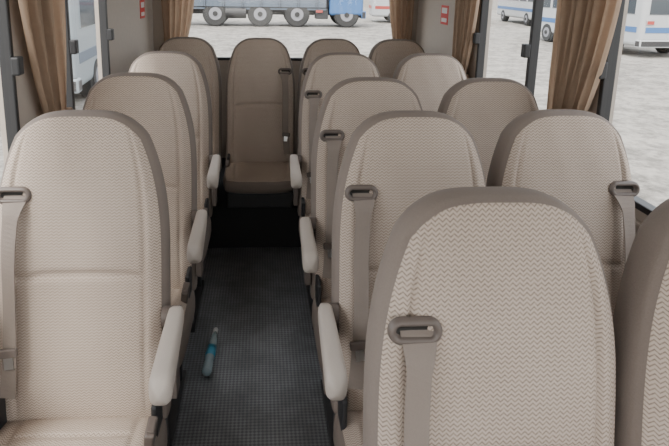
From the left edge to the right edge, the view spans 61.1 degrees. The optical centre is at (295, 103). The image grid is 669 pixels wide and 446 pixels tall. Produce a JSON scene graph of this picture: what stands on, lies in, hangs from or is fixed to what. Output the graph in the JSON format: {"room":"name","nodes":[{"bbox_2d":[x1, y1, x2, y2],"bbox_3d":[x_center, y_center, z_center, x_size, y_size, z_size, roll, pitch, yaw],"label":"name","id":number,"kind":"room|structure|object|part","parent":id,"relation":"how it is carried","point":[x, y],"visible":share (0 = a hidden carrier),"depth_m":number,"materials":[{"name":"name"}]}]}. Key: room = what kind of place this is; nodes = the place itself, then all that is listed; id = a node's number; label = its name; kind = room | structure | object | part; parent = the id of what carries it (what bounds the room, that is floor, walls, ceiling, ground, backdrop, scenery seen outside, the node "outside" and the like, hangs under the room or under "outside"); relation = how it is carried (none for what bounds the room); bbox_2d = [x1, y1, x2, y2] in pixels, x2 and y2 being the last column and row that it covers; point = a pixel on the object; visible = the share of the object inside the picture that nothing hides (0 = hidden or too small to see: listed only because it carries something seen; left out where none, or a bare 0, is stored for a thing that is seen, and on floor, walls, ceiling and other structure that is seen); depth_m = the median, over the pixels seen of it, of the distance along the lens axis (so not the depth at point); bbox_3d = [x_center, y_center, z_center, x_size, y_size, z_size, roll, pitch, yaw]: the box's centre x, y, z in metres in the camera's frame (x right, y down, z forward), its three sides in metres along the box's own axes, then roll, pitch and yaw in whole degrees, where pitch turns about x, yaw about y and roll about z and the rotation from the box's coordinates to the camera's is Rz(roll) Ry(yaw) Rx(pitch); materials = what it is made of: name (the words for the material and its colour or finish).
{"room":"vehicle interior","nodes":[
{"label":"vehicle interior","id":0,"kind":"room"},
{"bbox_2d":[0,0,153,165],"bbox_3d":[-0.926,0.276,1.566,0.060,1.980,5.450,0,12,-3],"label":"wall","id":1,"kind":"structure","parent":0,"point":[133,35],"depth_m":2.99,"materials":[{"name":"beige plastic"}]},
{"bbox_2d":[0,0,19,152],"bbox_3d":[-0.884,-0.023,1.126,0.040,0.890,1.410,0,12,-3],"label":"frame","id":2,"kind":"object","parent":1,"relation":"attached to","point":[9,88],"visible":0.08,"depth_m":1.81,"materials":[{"name":"grey metal"}]},
{"bbox_2d":[10,56,23,75],"bbox_3d":[-0.869,-0.050,1.472,0.028,0.060,0.725,0,12,-3],"label":"latch","id":3,"kind":"object","parent":1,"relation":"attached to","point":[17,65],"visible":1,"depth_m":1.79,"materials":[{"name":"grey plastic"}]},
{"bbox_2d":[65,0,110,109],"bbox_3d":[-0.964,-0.312,2.478,0.040,0.890,0.920,0,12,-3],"label":"frame","id":4,"kind":"object","parent":1,"relation":"attached to","point":[102,4],"visible":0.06,"depth_m":2.88,"materials":[{"name":"grey metal"}]},
{"bbox_2d":[69,28,113,53],"bbox_3d":[-0.938,-0.299,2.636,0.028,0.060,0.620,0,12,-3],"label":"latch","id":5,"kind":"object","parent":1,"relation":"attached to","point":[74,45],"visible":1,"depth_m":2.35,"materials":[{"name":"grey plastic"}]},
{"bbox_2d":[140,0,144,18],"bbox_3d":[-1.023,-0.635,3.778,0.004,0.120,0.140,0,12,-3],"label":"emergency exit sign","id":6,"kind":"object","parent":1,"relation":"attached to","point":[142,4],"visible":1,"depth_m":3.77,"materials":[{"name":"red plastic"}]},
{"bbox_3d":[-0.833,-0.513,1.388,0.016,0.020,5.320,0,12,-3],"label":"rail","id":7,"kind":"object","parent":1,"relation":"attached to","visible":0},
{"bbox_2d":[18,0,72,113],"bbox_3d":[-0.880,-0.185,1.996,0.064,0.865,0.424,0,12,-3],"label":"curtain","id":8,"kind":"object","parent":7,"relation":"hanging from","point":[43,21],"visible":0.58,"depth_m":1.97,"materials":[{"name":"fabric"}]},
{"bbox_2d":[173,247,328,445],"bbox_3d":[0.071,1.287,1.841,2.090,0.080,5.570,0,12,-3],"label":"floor","id":9,"kind":"structure","parent":0,"point":[263,386],"depth_m":2.45,"materials":[{"name":"plastic"}]},
{"bbox_2d":[0,110,183,445],"bbox_3d":[-0.555,0.688,1.412,0.528,1.249,0.695,0,12,-3],"label":"passenger seat","id":10,"kind":"object","parent":9,"relation":"on","point":[91,330],"visible":1,"depth_m":1.52,"materials":[{"name":"fabric"}]},
{"bbox_3d":[-0.585,1.065,1.442,0.440,0.500,0.500,0,12,-3],"label":"seat frame","id":11,"kind":"part","parent":10,"relation":"part of","materials":[{"name":"grey metal"}]},
{"bbox_2d":[0,417,167,445],"bbox_3d":[-0.580,0.963,1.362,0.465,0.164,0.480,0,9,-3],"label":"seat cushion","id":12,"kind":"object","parent":10,"relation":"on","point":[14,431],"depth_m":1.50,"materials":[{"name":"fabric"}]},
{"bbox_3d":[-0.321,0.628,1.434,0.054,0.093,0.305,0,12,-3],"label":"armrest","id":13,"kind":"part","parent":10,"relation":"part of","materials":[{"name":"plastic"}]},
{"bbox_2d":[82,72,206,445],"bbox_3d":[-0.594,0.547,2.076,0.528,1.249,0.695,0,12,-3],"label":"passenger seat","id":14,"kind":"object","parent":9,"relation":"on","point":[155,101],"visible":0.31,"depth_m":2.19,"materials":[{"name":"fabric"}]},
{"bbox_3d":[-0.631,0.315,2.247,0.470,0.880,0.129,0,3,-3],"label":"backrest","id":15,"kind":"part","parent":14,"relation":"part of","materials":[{"name":"fabric"}]},
{"bbox_3d":[-0.625,0.923,2.106,0.440,0.500,0.500,0,12,-3],"label":"seat frame","id":16,"kind":"part","parent":14,"relation":"part of","materials":[{"name":"grey metal"}]},
{"bbox_2d":[171,288,194,366],"bbox_3d":[-0.620,0.821,2.026,0.465,0.164,0.480,0,9,-3],"label":"armrest","id":17,"kind":"object","parent":14,"relation":"on","point":[187,302],"depth_m":2.10,"materials":[{"name":"plastic"}]},
{"bbox_3d":[-0.360,0.486,2.098,0.054,0.093,0.305,0,12,-3],"label":"armrest","id":18,"kind":"part","parent":14,"relation":"part of","materials":[{"name":"plastic"}]},
{"bbox_2d":[129,51,220,331],"bbox_3d":[-0.636,0.395,2.788,0.528,1.249,0.695,0,12,-3],"label":"passenger seat","id":19,"kind":"object","parent":9,"relation":"on","point":[183,68],"visible":0.27,"depth_m":2.90,"materials":[{"name":"fabric"}]},
{"bbox_3d":[-0.673,0.163,2.959,0.470,0.880,0.129,0,3,-3],"label":"backrest","id":20,"kind":"part","parent":19,"relation":"part of","materials":[{"name":"fabric"}]},
{"bbox_3d":[-0.667,0.771,2.819,0.440,0.500,0.500,0,12,-3],"label":"seat frame","id":21,"kind":"part","parent":19,"relation":"part of","materials":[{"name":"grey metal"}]},
{"bbox_2d":[203,216,210,260],"bbox_3d":[-0.662,0.669,2.739,0.465,0.164,0.480,0,9,-3],"label":"armrest","id":22,"kind":"object","parent":19,"relation":"on","point":[208,228],"depth_m":2.79,"materials":[{"name":"plastic"}]},
{"bbox_3d":[-0.403,0.334,2.810,0.054,0.093,0.305,0,12,-3],"label":"armrest","id":23,"kind":"part","parent":19,"relation":"part of","materials":[{"name":"plastic"}]},
{"bbox_2d":[158,37,221,189],"bbox_3d":[-0.707,0.097,3.530,0.461,0.977,0.688,0,12,-3],"label":"passenger seat","id":24,"kind":"object","parent":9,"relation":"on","point":[202,50],"visible":0.2,"depth_m":3.68,"materials":[{"name":"fabric"}]},
{"bbox_2d":[202,327,217,375],"bbox_3d":[-0.369,1.080,2.482,0.043,0.043,0.299,1,12,-1],"label":"water bottle","id":25,"kind":"object","parent":9,"relation":"on","point":[211,349],"visible":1,"depth_m":2.43,"materials":[{"name":"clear plastic"}]},
{"bbox_2d":[208,158,300,247],"bbox_3d":[-0.054,0.655,3.967,1.950,0.268,1.000,0,12,-3],"label":"plinth","id":26,"kind":"object","parent":9,"relation":"on","point":[230,227],"visible":0.04,"depth_m":3.47,"materials":[{"name":"carpet"}]},
{"bbox_2d":[223,37,294,207],"bbox_3d":[-0.221,0.098,3.559,0.461,0.977,0.688,0,12,-3],"label":"passenger seat","id":27,"kind":"object","parent":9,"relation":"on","point":[260,82],"visible":0.94,"depth_m":3.69,"materials":[{"name":"fabric"}]},
{"bbox_2d":[223,162,292,193],"bbox_3d":[-0.220,0.449,3.528,0.456,0.092,0.480,0,9,-3],"label":"seat cushion","id":28,"kind":"object","parent":27,"relation":"on","point":[239,177],"depth_m":3.36,"materials":[{"name":"fabric"}]},
{"bbox_3d":[-0.225,0.470,3.611,0.431,0.228,0.460,0,12,-3],"label":"seat frame","id":29,"kind":"part","parent":27,"relation":"part of","materials":[{"name":"grey metal"}]},
{"bbox_2d":[297,38,359,154],"bbox_3d":[0.256,0.100,3.588,0.461,0.977,0.688,0,12,-3],"label":"passenger seat","id":30,"kind":"object","parent":9,"relation":"on","point":[322,46],"visible":0.07,"depth_m":3.73,"materials":[{"name":"fabric"}]},
{"bbox_2d":[290,52,379,328],"bbox_3d":[0.232,0.397,2.840,0.528,1.249,0.695,0,12,-3],"label":"passenger seat","id":31,"kind":"object","parent":9,"relation":"on","point":[327,70],"visible":0.34,"depth_m":2.95,"materials":[{"name":"fabric"}]},
{"bbox_3d":[-0.002,0.335,2.834,0.054,0.093,0.305,0,12,-3],"label":"armrest","id":32,"kind":"part","parent":31,"relation":"part of","materials":[{"name":"plastic"}]},
{"bbox_2d":[299,214,310,240],"bbox_3d":[0.262,0.672,2.794,0.465,0.164,0.480,0,9,-3],"label":"armrest","id":33,"kind":"object","parent":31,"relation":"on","point":[301,215],"depth_m":2.93,"materials":[{"name":"plastic"}]},
{"bbox_3d":[0.257,0.773,2.874,0.440,0.500,0.500,0,12,-3],"label":"seat frame","id":34,"kind":"part","parent":31,"relation":"part of","materials":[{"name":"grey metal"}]},
{"bbox_3d":[0.250,0.165,3.014,0.470,0.880,0.129,0,3,-3],"label":"backrest","id":35,"kind":"part","parent":31,"relation":"part of","materials":[{"name":"fabric"}]},
{"bbox_2d":[300,77,422,445],"bbox_3d":[0.279,0.566,2.050,0.528,1.249,0.695,0,12,-3],"label":"passenger seat","id":36,"kind":"object","parent":9,"relation":"on","point":[351,101],"visible":0.3,"depth_m":2.15,"materials":[{"name":"fabric"}]},
{"bbox_3d":[0.045,0.504,2.043,0.054,0.093,0.305,0,12,-3],"label":"armrest","id":37,"kind":"part","parent":36,"relation":"part of","materials":[{"name":"plastic"}]},
{"bbox_2d":[312,297,330,371],"bbox_3d":[0.308,0.840,2.003,0.465,0.164,0.480,0,9,-3],"label":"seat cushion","id":38,"kind":"object","parent":36,"relation":"on","point":[316,300],"depth_m":2.09,"materials":[{"name":"plastic"}]},
{"bbox_3d":[0.303,0.942,2.083,0.440,0.500,0.500,0,12,-3],"label":"seat frame","id":39,"kind":"part","parent":36,"relation":"part of","materials":[{"name":"grey metal"}]},
{"bbox_3d":[0.297,0.334,2.224,0.470,0.880,0.129,0,3,-3],"label":"backrest","id":40,"kind":"part","parent":36,"relation":"part of","materials":[{"name":"fabric"}]},
{"bbox_2d":[368,39,424,77],"bbox_3d":[0.695,0.101,3.614,0.461,0.977,0.688,0,12,-3],"label":"passenger seat","id":41,"kind":"object","parent":9,"relation":"on","point":[386,54],"visible":0.12,"depth_m":3.74,"materials":[{"name":"fabric"}]},
{"bbox_2d":[318,110,485,445],"bbox_3d":[0.318,0.691,1.464,0.513,1.249,0.695,0,12,-3],"label":"passenger seat","id":42,"kind":"object","parent":9,"relation":"on","point":[391,160],"visible":0.44,"depth_m":1.57,"materials":[{"name":"fabric"}]},
{"bbox_3d":[0.090,0.629,1.458,0.053,0.093,0.305,0,12,-3],"label":"armrest","id":43,"kind":"part","parent":42,"relation":"part of","materials":[{"name":"plastic"}]},
{"bbox_3d":[0.341,1.067,1.498,0.427,0.500,0.500,0,12,-3],"label":"seat frame","id":44,"kind":"part","parent":42,"relation":"part of","materials":[{"name":"grey metal"}]},
{"bbox_2d":[333,410,362,445],"bbox_3d":[0.346,0.966,1.418,0.451,0.164,0.480,0,9,-3],"label":"seat cushion","id":45,"kind":"object","parent":42,"relation":"on","point":[347,430],"depth_m":1.54,"materials":[{"name":"fabric"}]},
{"bbox_2d":[392,53,466,111],"bbox_3d":[0.729,0.399,2.870,0.461,1.249,0.690,0,12,-3],"label":"passenger seat","id":46,"kind":"object","parent":9,"relation":"on","point":[430,76],"visible":0.07,"depth_m":2.97,"materials":[{"name":"fabric"}]},
{"bbox_2d":[437,78,538,181],"bbox_3d":[0.776,0.568,2.079,0.461,1.249,0.690,0,12,-3],"label":"passenger seat","id":47,"kind":"object","parent":9,"relation":"on","point":[485,107],"visible":0.16,"depth_m":2.18,"materials":[{"name":"fabric"}]},
{"bbox_2d":[362,187,615,445],"bbox_3d":[0.333,0.822,0.848,0.507,1.249,0.695,0,12,-3],"label":"passenger seat","id":48,"kind":"object","parent":9,"relation":"on","point":[490,319],"visible":1,"depth_m":0.95,"materials":[{"name":"fabric"}]},
{"bbox_2d":[486,109,639,316],"bbox_3d":[0.794,0.688,1.512,0.442,1.249,0.690,0,12,-3],"label":"passenger seat","id":49,"kind":"object","parent":9,"relation":"on","point":[578,158],"visible":0.29,"depth_m":1.62,"materials":[{"name":"fabric"}]},
{"bbox_2d":[613,199,668,445],"bbox_3d":[0.816,0.828,0.857,0.446,1.249,0.690,0,12,-3],"label":"passenger seat","id":50,"kind":"object","parent":9,"relation":"on","point":[641,312],"visible":0.8,"depth_m":0.99,"materials":[{"name":"fabric"}]},
{"bbox_2d":[152,0,417,157],"bbox_3d":[-0.072,-0.295,4.316,1.970,1.980,0.060,0,12,-3],"label":"wall","id":51,"kind":"structure","parent":0,"point":[158,31],"depth_m":4.28,"materials":[{"name":"beige plastic"}]},
{"bbox_2d":[217,57,302,60],"bbox_3d":[-0.074,-0.717,4.211,1.710,0.790,0.040,0,12,-3],"label":"frame","id":52,"kind":"object","parent":51,"relation":"attached to","point":[218,58],"visible":0.02,"depth_m":4.27,"materials":[{"name":"grey metal"}]},
{"bbox_3d":[-0.055,-1.070,4.068,1.850,0.020,0.015,0,12,-3],"label":"rail","id":53,"kind":"object","parent":51,"relation":"attached to","visible":0},
{"bbox_2d":[161,0,193,41],"bbox_3d":[-0.866,-0.631,4.095,0.295,0.865,0.064,0,12,-3],"label":"curtain","id":54,"kind":"object","parent":53,"relation":"hanging from","point":[176,14],"visible":0.44,"depth_m":4.10,"materials":[{"name":"fabric"}]},
{"bbox_2d":[389,0,413,39],"bbox_3d":[0.788,-0.626,4.194,0.239,0.865,0.064,0,12,-3],"label":"curtain","id":55,"kind":"object","parent":53,"relation":"hanging from","point":[401,11],"visible":0.48,"depth_m":4.19,"materials":[{"name":"fabric"}]},
{"bbox_2d":[416,0,647,235],"bbox_3d":[1.100,0.282,1.687,0.060,1.980,5.450,0,12,-3],"label":"wall","id":56,"kind":"structure","parent":0,"point":[432,36],"depth_m":3.55,"materials":[{"name":"beige plastic"}]},
{"bbox_2d":[440,5,448,24],"bbox_3d":[0.955,-0.571,3.622,0.004,0.120,0.140,0,12,-3],"label":"emergency exit sign","id":57,"kind":"object","parent":56,"relation":"attached to","point":[444,9],"visible":1,"depth_m":3.61,"materials":[{"name":"red plastic"}]},
{"bbox_2d":[473,32,530,57],"bbox_3d":[0.988,-0.293,2.751,0.028,0.060,0.620,0,12,-3],"label":"latch","id":58,"kind":"object","parent":56,"relation":"attached to","point":[525,48],"visible":1,"depth_m":2.47,"materials":[{"name":"black plastic"}]},
{"bbox_2d":[475,0,543,94],"bbox_3d":[1.033,-0.306,2.597,0.040,0.890,0.920,0,12,-3],"label":"frame","id":59,"kind":"object","parent":56,"relation":"attached to","point":[537,9],"visible":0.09,"depth_m":2.48,"materials":[{"name":"black metal"}]},
{"bbox_2d":[599,62,607,78],"bbox_3d":[1.057,-0.045,1.587,0.028,0.060,0.725,0,12,-3],"label":"latch","id":60,"kind":"object","parent":56,"relation":"attached to","point":[603,75],"visible":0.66,"depth_m":1.90,"materials":[{"name":"grey plastic"}]},
{"bbox_2d":[596,0,655,214],"bbox_3d":[1.113,-0.017,1.245,0.040,0.890,1.410,0,12,-3],"label":"frame","id":61,"kind":"object","parent":56,"relation":"attached to","point":[606,88],"visible":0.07,"depth_m":1.92,"materials":[{"name":"black metal"}]},
{"bbox_2d":[635,219,641,233],"bbox_3d":[1.059,0.390,1.708,0.020,0.040,5.450,0,12,-3],"label":"trim","id":62,"kind":"structure","parent":56,"relation":"attached to","point":[637,223],"depth_m":1.74,"materials":[{"name":"beige plastic"}]},
{"bbox_3d":[1.034,-0.507,1.500,0.016,0.020,5.320,0,12,-3],"label":"rail","id":63,"kind":"object","parent":56,"relation":"attached to","visible":0},
{"bbox_2d":[452,0,479,78],"bbox_3d":[0.945,-0.403,3.154,0.064,0.865,0.365,0,12,-3],"label":"curtain","id":64,"kind":"object","parent":63,"relation":"hanging from","point":[466,11],"visible":0.59,"depth_m":3.13,"materials":[{"name":"fabric"}]},
{"bbox_2d":[547,0,621,110],"bbox_3d":[1.011,-0.163,2.029,0.064,0.865,0.441,0,12,-3],"label":"curtain","id":65,"kind":"object","parent":63,"relation":"hanging from","point":[584,30],"visible":0.63,"depth_m":1.99,"materials":[{"name":"fabric"}]},
{"label":"outside","id":66,"kind":"structure","parent":0,"visible":0},
{"bbox_2d":[0,7,668,206],"bbox_3d":[-1.771,-3.858,29.799,180.000,0.300,180.000,0,12,-3],"label":"terrain","id":67,"kind":"structure","parent":66,"point":[641,109],"depth_m":17.11,"materials":[{"name":"grey concrete"}]},
{"bbox_2d":[68,0,98,96],"bbox_3d":[-5.375,-1.969,12.953,2.520,2.900,7.095,0,12,-6],"label":"bus","id":68,"kind":"object","parent":67,"relation":"on","point":[81,12],"visible":0.19,"depth_m":10.35,"materials":[{"name":"silver metal"}]},
{"bbox_2d":[193,0,365,27],"bbox_3d":[-1.684,-5.930,31.379,10.950,3.100,2.500,0,12,-3],"label":"dump truck","id":69,"kind":"object","parent":67,"relation":"on","point":[345,13],"visible":0.97,"depth_m":30.46,"materials":[{"name":"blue metal"}]},
{"bbox_3d":[-0.998,-4.966,30.744,5.567,0.640,0.669,0,12,-5],"label":"fuel tank","id":70,"kind":"part","parent":69,"relation":"part of","materials":[{"name":"grey metal"}]},
{"bbox_2d":[369,0,389,21],"bbox_3d":[8.321,-6.641,35.944,7.095,2.900,2.520,1,12,2],"label":"bus","id":71,"kind":"object","parent":67,"relation":"on","point":[377,8],"visible":0.19,"depth_m":35.04,"materials":[{"name":"grey paint"}]},
{"bbox_2d":[363,0,497,8],"bbox_3d":[-3.491,-11.767,58.941,120.000,3.000,0.400,0,12,-3],"label":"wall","id":72,"kind":"structure","parent":67,"relation":"on","point":[365,2],"depth_m":60.36,"materials":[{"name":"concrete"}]},
{"bbox_2d":[497,0,532,25],"bbox_3d":[15.375,-6.614,36.338,2.520,2.900,7.095,1,12,0],"label":"bus","id":73,"kind":"object","parent":67,"relation":"on","point":[522,9],"visible":0.46,"depth_m":36.23,"materials":[{"name":"grey paint"}]},
{"bbox_2d":[541,0,668,52],"bbox_3d":[12.395,-3.707,22.442,2.520,2.900,7.095,-1,12,-7],"label":"bus","id":74,"kind":"object","parent":67,"relation":"on","point":[647,21],"visible":0.47,"depth_m":19.15,"materials":[{"name":"grey paint"}]}
]}

